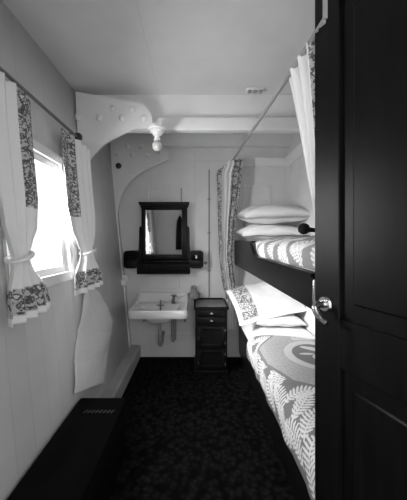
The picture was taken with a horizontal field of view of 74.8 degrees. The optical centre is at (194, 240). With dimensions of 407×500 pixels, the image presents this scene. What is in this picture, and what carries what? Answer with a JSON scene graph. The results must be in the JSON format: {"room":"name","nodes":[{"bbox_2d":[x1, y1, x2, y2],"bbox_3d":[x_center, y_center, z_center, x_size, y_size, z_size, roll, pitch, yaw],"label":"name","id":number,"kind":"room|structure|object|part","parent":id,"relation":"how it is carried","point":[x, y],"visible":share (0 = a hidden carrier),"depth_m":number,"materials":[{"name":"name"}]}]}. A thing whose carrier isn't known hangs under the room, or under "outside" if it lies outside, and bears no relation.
{"room":"ship cabin","nodes":[
{"label":"ship cabin","id":0,"kind":"room"},
{"bbox_2d":[0,0,131,499],"bbox_3d":[-0.803,0.063,1.435,0.297,2.326,2.730,0,0,0],"label":"wall","id":1,"kind":"structure","parent":0,"point":[37,366],"depth_m":1.38,"materials":[{"name":"white paint"}]},
{"bbox_2d":[0,139,74,286],"bbox_3d":[-0.805,-0.140,1.355,0.136,0.740,0.570,0,0,0],"label":"window","id":2,"kind":"structure","parent":1,"relation":"in","point":[58,278],"depth_m":1.56,"materials":[{"name":"white paint"}]},
{"bbox_3d":[-0.825,-0.140,1.360,0.097,0.640,0.480,0,0,0],"label":"frame","id":3,"kind":"part","parent":2,"relation":"part of","materials":[{"name":"white paint"}]},
{"bbox_2d":[0,66,81,140],"bbox_3d":[-0.793,-0.685,1.264,0.098,0.061,1.028,0,0,0],"label":"curtain rod","id":4,"kind":"object","parent":1,"relation":"attached to","point":[78,136],"visible":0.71,"depth_m":1.32,"materials":[{"name":"silver metal"}]},
{"bbox_2d":[0,71,51,327],"bbox_3d":[-0.719,-0.170,1.118,0.134,0.970,0.305,0,0,0],"label":"window curtain","id":5,"kind":"object","parent":4,"relation":"hanging from","point":[27,296],"visible":1,"depth_m":1.09,"materials":[{"name":"white fabric"}]},
{"bbox_2d":[61,128,102,295],"bbox_3d":[-0.719,-0.170,1.718,0.134,0.970,0.400,0,0,0],"label":"window curtain","id":6,"kind":"object","parent":4,"relation":"hanging from","point":[76,155],"visible":1,"depth_m":1.70,"materials":[{"name":"white fabric"}]},
{"bbox_2d":[74,287,112,393],"bbox_3d":[-0.682,0.655,1.860,0.116,0.733,0.759,0,0,0],"label":"hanging cloth","id":7,"kind":"object","parent":1,"relation":"hanging from","point":[94,331],"visible":0.96,"depth_m":1.74,"materials":[{"name":"white fabric"}]},
{"bbox_2d":[99,345,140,397],"bbox_3d":[-0.620,1.155,1.450,0.094,0.129,2.700,0,0,0],"label":"baseboard","id":8,"kind":"structure","parent":1,"relation":"attached to","point":[119,381],"depth_m":2.23,"materials":[{"name":"grey paint"}]},
{"bbox_2d":[121,275,127,286],"bbox_3d":[-0.710,0.405,2.670,0.070,0.120,0.059,0,0,0],"label":"holder","id":9,"kind":"object","parent":1,"relation":"attached to","point":[124,281],"visible":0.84,"depth_m":2.68,"materials":[{"name":"white ceramic"}]},
{"bbox_2d":[2,0,314,133],"bbox_3d":[0.050,-1.130,1.475,2.100,0.060,2.850,0,0,0],"label":"ceiling","id":10,"kind":"structure","parent":0,"point":[100,47],"depth_m":1.47,"materials":[{"name":"white paint"}]},
{"bbox_2d":[75,91,299,160],"bbox_3d":[0.045,-0.090,1.956,1.870,2.020,0.128,0,0,0],"label":"beam","id":11,"kind":"structure","parent":10,"relation":"attached to","point":[101,119],"depth_m":1.95,"materials":[{"name":"white paint"}]},
{"bbox_2d":[148,123,165,150],"bbox_3d":[-0.268,-0.726,1.899,0.132,0.176,0.161,0,0,0],"label":"ceiling lamp","id":12,"kind":"object","parent":11,"relation":"attached to","point":[156,129],"visible":1,"depth_m":1.86,"materials":[{"name":"white paint"}]},
{"bbox_3d":[-0.268,-0.676,1.885,0.071,0.076,0.071,0,0,0],"label":"bulb","id":13,"kind":"part","parent":12,"relation":"part of","materials":[{"name":"white glass"}]},
{"bbox_2d":[154,135,160,140],"bbox_3d":[-0.268,-0.728,1.885,0.050,0.034,0.050,0,0,0],"label":"socket","id":14,"kind":"object","parent":12,"relation":"attached to","point":[156,137],"depth_m":1.87,"materials":[{"name":"white ceramic"}]},
{"bbox_2d":[246,88,264,93],"bbox_3d":[0.435,-1.085,1.925,0.130,0.030,0.040,0,0,0],"label":"cleat","id":15,"kind":"object","parent":10,"relation":"attached to","point":[249,90],"visible":1,"depth_m":1.91,"materials":[{"name":"white paint"}]},
{"bbox_2d":[232,0,327,159],"bbox_3d":[0.383,-0.877,1.796,0.052,0.445,2.008,0,0,0],"label":"curtain rod","id":16,"kind":"object","parent":10,"relation":"hanging from","point":[324,2],"visible":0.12,"depth_m":1.11,"materials":[{"name":"grey metal"}]},
{"bbox_2d":[217,159,242,332],"bbox_3d":[0.344,0.062,2.696,0.269,1.744,0.177,0,0,0],"label":"curtain","id":17,"kind":"object","parent":16,"relation":"hanging from","point":[229,176],"visible":0.86,"depth_m":2.65,"materials":[{"name":"white fabric"}]},
{"bbox_2d":[289,41,314,215],"bbox_3d":[0.411,-0.315,0.980,0.069,0.751,0.275,0,0,0],"label":"curtain","id":18,"kind":"object","parent":16,"relation":"hanging from","point":[302,79],"visible":0.49,"depth_m":0.95,"materials":[{"name":"white fabric"}]},
{"bbox_2d":[110,357,294,499],"bbox_3d":[0.050,1.250,1.250,2.100,0.060,3.300,0,0,0],"label":"floor","id":19,"kind":"structure","parent":0,"point":[190,435],"depth_m":1.64,"materials":[{"name":"carpet"}]},
{"bbox_2d":[7,398,125,499],"bbox_3d":[-0.536,1.066,1.090,0.272,0.308,0.940,0,0,0],"label":"heater","id":20,"kind":"object","parent":19,"relation":"on","point":[83,459],"visible":1,"depth_m":1.17,"materials":[{"name":"black metal"}]},
{"bbox_2d":[83,410,113,412],"bbox_3d":[-0.514,0.913,1.425,0.162,0.002,0.024,0,0,0],"label":"grille","id":21,"kind":"object","parent":20,"relation":"attached to","point":[84,411],"depth_m":1.43,"materials":[{"name":"grey metal"}]},
{"bbox_2d":[194,298,228,373],"bbox_3d":[0.149,0.908,2.601,0.321,0.624,0.388,0,0,0],"label":"base cabinet","id":22,"kind":"object","parent":19,"relation":"on","point":[210,313],"visible":0.96,"depth_m":2.44,"materials":[{"name":"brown wood"}]},
{"bbox_3d":[0.149,0.730,2.562,0.257,0.064,0.257,0,0,0],"label":"drawer","id":23,"kind":"part","parent":22,"relation":"part of","materials":[{"name":"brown wood"}]},
{"bbox_3d":[0.149,0.662,2.562,0.257,0.061,0.257,0,0,0],"label":"drawer","id":24,"kind":"part","parent":22,"relation":"part of","materials":[{"name":"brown wood"}]},
{"bbox_3d":[0.149,1.084,2.440,0.257,0.172,0.020,0,0,0],"label":"door","id":25,"kind":"part","parent":22,"relation":"part of","materials":[{"name":"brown wood"}]},
{"bbox_3d":[0.149,0.879,2.440,0.257,0.191,0.020,0,0,0],"label":"door","id":26,"kind":"part","parent":22,"relation":"part of","materials":[{"name":"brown wood"}]},
{"bbox_2d":[239,325,310,499],"bbox_3d":[0.709,0.970,1.790,0.523,0.500,1.820,0,0,0],"label":"bunk","id":27,"kind":"object","parent":19,"relation":"on","point":[298,486],"visible":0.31,"depth_m":1.48,"materials":[{"name":"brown wood"}]},
{"bbox_3d":[0.724,0.978,1.790,0.495,0.305,1.760,0,0,0],"label":"mattress","id":28,"kind":"object","parent":27,"relation":"in","visible":0},
{"bbox_2d":[241,322,314,339],"bbox_3d":[0.710,0.802,2.318,0.516,0.092,0.695,0,0,0],"label":"sheet","id":29,"kind":"object","parent":28,"relation":"on","point":[252,329],"visible":0.43,"depth_m":2.28,"materials":[{"name":"white fabric"}]},
{"bbox_2d":[256,314,306,326],"bbox_3d":[0.735,0.701,2.430,0.440,0.103,0.340,0,0,-2],"label":"pillow","id":30,"kind":"object","parent":29,"relation":"on","point":[289,320],"visible":0.55,"depth_m":2.28,"materials":[{"name":"white fabric"}]},
{"bbox_2d":[225,282,306,325],"bbox_3d":[0.645,0.546,2.463,0.662,0.348,0.360,0,0,-7],"label":"pillow","id":31,"kind":"object","parent":30,"relation":"on","point":[258,301],"visible":0.85,"depth_m":2.34,"materials":[{"name":"white fabric"}]},
{"bbox_2d":[247,335,314,499],"bbox_3d":[0.694,0.852,1.568,0.535,0.213,1.313,0,0,0],"label":"coverlet","id":32,"kind":"object","parent":28,"relation":"on","point":[283,366],"visible":0.52,"depth_m":1.47,"materials":[{"name":"grey fabric"}]},
{"bbox_2d":[119,148,287,356],"bbox_3d":[0.050,0.060,2.830,2.100,2.320,0.060,0,0,0],"label":"wall","id":33,"kind":"structure","parent":0,"point":[192,177],"depth_m":2.80,"materials":[{"name":"white paint"}]},
{"bbox_2d":[128,292,188,346],"bbox_3d":[-0.339,0.785,2.596,0.546,0.498,0.412,0,0,0],"label":"washbasin","id":34,"kind":"object","parent":33,"relation":"attached to","point":[159,308],"visible":0.99,"depth_m":2.65,"materials":[{"name":"white ceramic"}]},
{"bbox_2d":[128,292,188,323],"bbox_3d":[-0.339,0.658,2.595,0.546,0.244,0.409,0,0,0],"label":"basin","id":35,"kind":"object","parent":34,"relation":"in","point":[153,307],"depth_m":2.64,"materials":[{"name":"white ceramic"}]},
{"bbox_2d":[171,294,176,303],"bbox_3d":[-0.215,0.588,2.663,0.056,0.088,0.130,0,0,0],"label":"tap","id":36,"kind":"object","parent":34,"relation":"on","point":[173,299],"depth_m":2.69,"materials":[{"name":"silver metal"}]},
{"bbox_2d":[124,202,202,273],"bbox_3d":[-0.315,-0.029,2.726,0.799,0.727,0.148,0,0,0],"label":"shelf","id":37,"kind":"object","parent":33,"relation":"attached to","point":[164,232],"visible":1,"depth_m":2.70,"materials":[{"name":"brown wood"}]},
{"bbox_3d":[-0.318,0.175,2.660,0.495,0.012,0.012,0,0,0],"label":"gallery rail","id":38,"kind":"part","parent":37,"relation":"part of","materials":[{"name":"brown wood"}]},
{"bbox_2d":[141,208,186,259],"bbox_3d":[-0.311,-0.075,2.717,0.467,0.530,0.035,0,0,0],"label":"mirror","id":39,"kind":"object","parent":37,"relation":"attached to","point":[163,230],"depth_m":2.71,"materials":[{"name":"grey mirror"}]},
{"bbox_3d":[-0.311,-0.366,2.712,0.507,0.052,0.095,0,0,0],"label":"cornice","id":40,"kind":"part","parent":37,"relation":"part of","materials":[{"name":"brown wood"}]},
{"bbox_2d":[147,275,180,288],"bbox_3d":[-0.325,0.430,2.796,0.350,0.140,0.008,0,0,0],"label":"trim","id":41,"kind":"structure","parent":33,"relation":"attached to","point":[148,276],"depth_m":2.79,"materials":[{"name":"white paint"}]},
{"bbox_2d":[147,188,180,274],"bbox_3d":[-0.325,-0.100,2.796,0.350,0.920,0.008,0,0,0],"label":"trim","id":42,"kind":"structure","parent":33,"relation":"attached to","point":[147,188],"depth_m":2.79,"materials":[{"name":"white paint"}]},
{"bbox_2d":[147,321,192,333],"bbox_3d":[-0.260,0.910,2.796,0.480,0.140,0.008,0,0,0],"label":"trim","id":43,"kind":"structure","parent":33,"relation":"attached to","point":[177,321],"depth_m":2.79,"materials":[{"name":"white paint"}]},
{"bbox_2d":[187,285,199,299],"bbox_3d":[-0.012,0.522,2.727,0.132,0.139,0.146,0,0,0],"label":"holder","id":44,"kind":"object","parent":33,"relation":"attached to","point":[193,294],"visible":1,"depth_m":2.69,"materials":[{"name":"grey"}]},
{"bbox_2d":[166,161,226,161],"bbox_3d":[-0.200,-0.836,2.797,1.180,0.012,0.006,0,0,0],"label":"trim","id":45,"kind":"structure","parent":33,"relation":"attached to","point":[166,161],"depth_m":2.79,"materials":[{"name":"white paint"}]},
{"bbox_2d":[110,134,289,346],"bbox_3d":[0.055,-0.010,2.741,1.850,2.180,0.118,0,0,0],"label":"beam","id":46,"kind":"structure","parent":33,"relation":"attached to","point":[135,153],"depth_m":2.72,"materials":[{"name":"white paint"}]},
{"bbox_2d":[203,258,207,266],"bbox_3d":[0.110,0.228,2.773,0.056,0.095,0.053,0,0,0],"label":"light switch","id":47,"kind":"object","parent":33,"relation":"attached to","point":[205,260],"visible":0.92,"depth_m":2.77,"materials":[{"name":"white paint"}]},
{"bbox_2d":[208,169,210,297],"bbox_3d":[0.148,-0.075,2.793,0.032,1.350,0.014,0,0,0],"label":"conduit","id":48,"kind":"object","parent":33,"relation":"attached to","point":[209,198],"visible":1,"depth_m":2.79,"materials":[{"name":"grey metal"}]},
{"bbox_2d":[235,157,288,165],"bbox_3d":[0.690,-0.828,2.780,0.580,0.085,0.040,0,0,0],"label":"trim","id":49,"kind":"structure","parent":33,"relation":"attached to","point":[247,161],"depth_m":2.77,"materials":[{"name":"white paint"}]},
{"bbox_2d":[288,133,314,335],"bbox_3d":[1.010,0.060,1.425,0.060,2.320,2.750,0,0,0],"label":"wall","id":50,"kind":"structure","parent":0,"point":[299,194],"depth_m":2.45,"materials":[{"name":"white paint"}]},
{"bbox_2d":[235,241,314,308],"bbox_3d":[0.684,0.120,1.794,0.576,0.250,1.813,0,0,0],"label":"upper berth","id":51,"kind":"object","parent":50,"relation":"attached to","point":[298,283],"visible":0.33,"depth_m":1.27,"materials":[{"name":"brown wood"}]},
{"bbox_3d":[0.412,0.110,1.375,0.032,0.028,0.931,0,0,0],"label":"edge moulding","id":52,"kind":"part","parent":51,"relation":"part of","materials":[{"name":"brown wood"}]},
{"bbox_3d":[0.709,0.134,1.812,0.513,0.128,1.715,0,0,0],"label":"mattress","id":53,"kind":"object","parent":51,"relation":"in","visible":0},
{"bbox_2d":[253,223,314,270],"bbox_3d":[0.700,0.007,1.582,0.539,0.201,1.276,0,0,0],"label":"coverlet","id":54,"kind":"object","parent":53,"relation":"on","point":[296,251],"depth_m":1.31,"materials":[{"name":"white fabric"}]},
{"bbox_3d":[0.601,-0.063,1.380,0.132,0.060,0.060,0,0,0],"label":"dark knob","id":55,"kind":"part","parent":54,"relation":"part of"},
{"bbox_2d":[286,142,303,164],"bbox_3d":[0.960,-0.828,1.480,0.040,0.085,2.560,0,0,0],"label":"trim","id":56,"kind":"structure","parent":50,"relation":"attached to","point":[297,152],"depth_m":2.53,"materials":[{"name":"white paint"}]},
{"bbox_3d":[0.015,0.060,0.100,1.930,2.320,0.060,0,0,0],"label":"wall","id":57,"kind":"structure","parent":0,"visible":0},
{"bbox_2d":[311,0,406,499],"bbox_3d":[0.481,0.200,0.507,0.089,2.000,0.716,0,0,-18],"label":"door","id":58,"kind":"structure","parent":57,"relation":"in","point":[359,308],"depth_m":0.70,"materials":[{"name":"black wood"}]},
{"bbox_3d":[0.375,0.203,0.781,0.072,0.073,0.054,0,0,-41],"label":"handle","id":59,"kind":"part","parent":58,"relation":"part of","materials":[{"name":"silver metal"}]},
{"bbox_3d":[0.504,-0.230,0.515,0.022,0.910,0.526,0,0,-18],"label":"panel","id":60,"kind":"part","parent":58,"relation":"part of","materials":[{"name":"black wood"}]},
{"bbox_3d":[0.504,0.670,0.515,0.022,0.630,0.526,0,0,-18],"label":"panel","id":61,"kind":"part","parent":58,"relation":"part of","materials":[{"name":"black wood"}]},
{"bbox_3d":[0.702,0.055,2.350,0.527,0.073,0.620,0,0,0],"label":"sheet","id":62,"kind":"object","parent":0,"visible":0},
{"bbox_2d":[236,224,310,239],"bbox_3d":[0.690,-0.082,2.440,0.580,0.147,0.398,0,0,0],"label":"pillow","id":63,"kind":"object","parent":62,"relation":"on","point":[259,232],"visible":0.8,"depth_m":2.26,"materials":[{"name":"white fabric"}]},
{"bbox_2d":[236,205,309,223],"bbox_3d":[0.715,-0.249,2.470,0.614,0.194,0.433,0,0,0],"label":"pillow","id":64,"kind":"object","parent":63,"relation":"on","point":[263,214],"visible":0.98,"depth_m":2.29,"materials":[{"name":"white fabric"}]}
]}

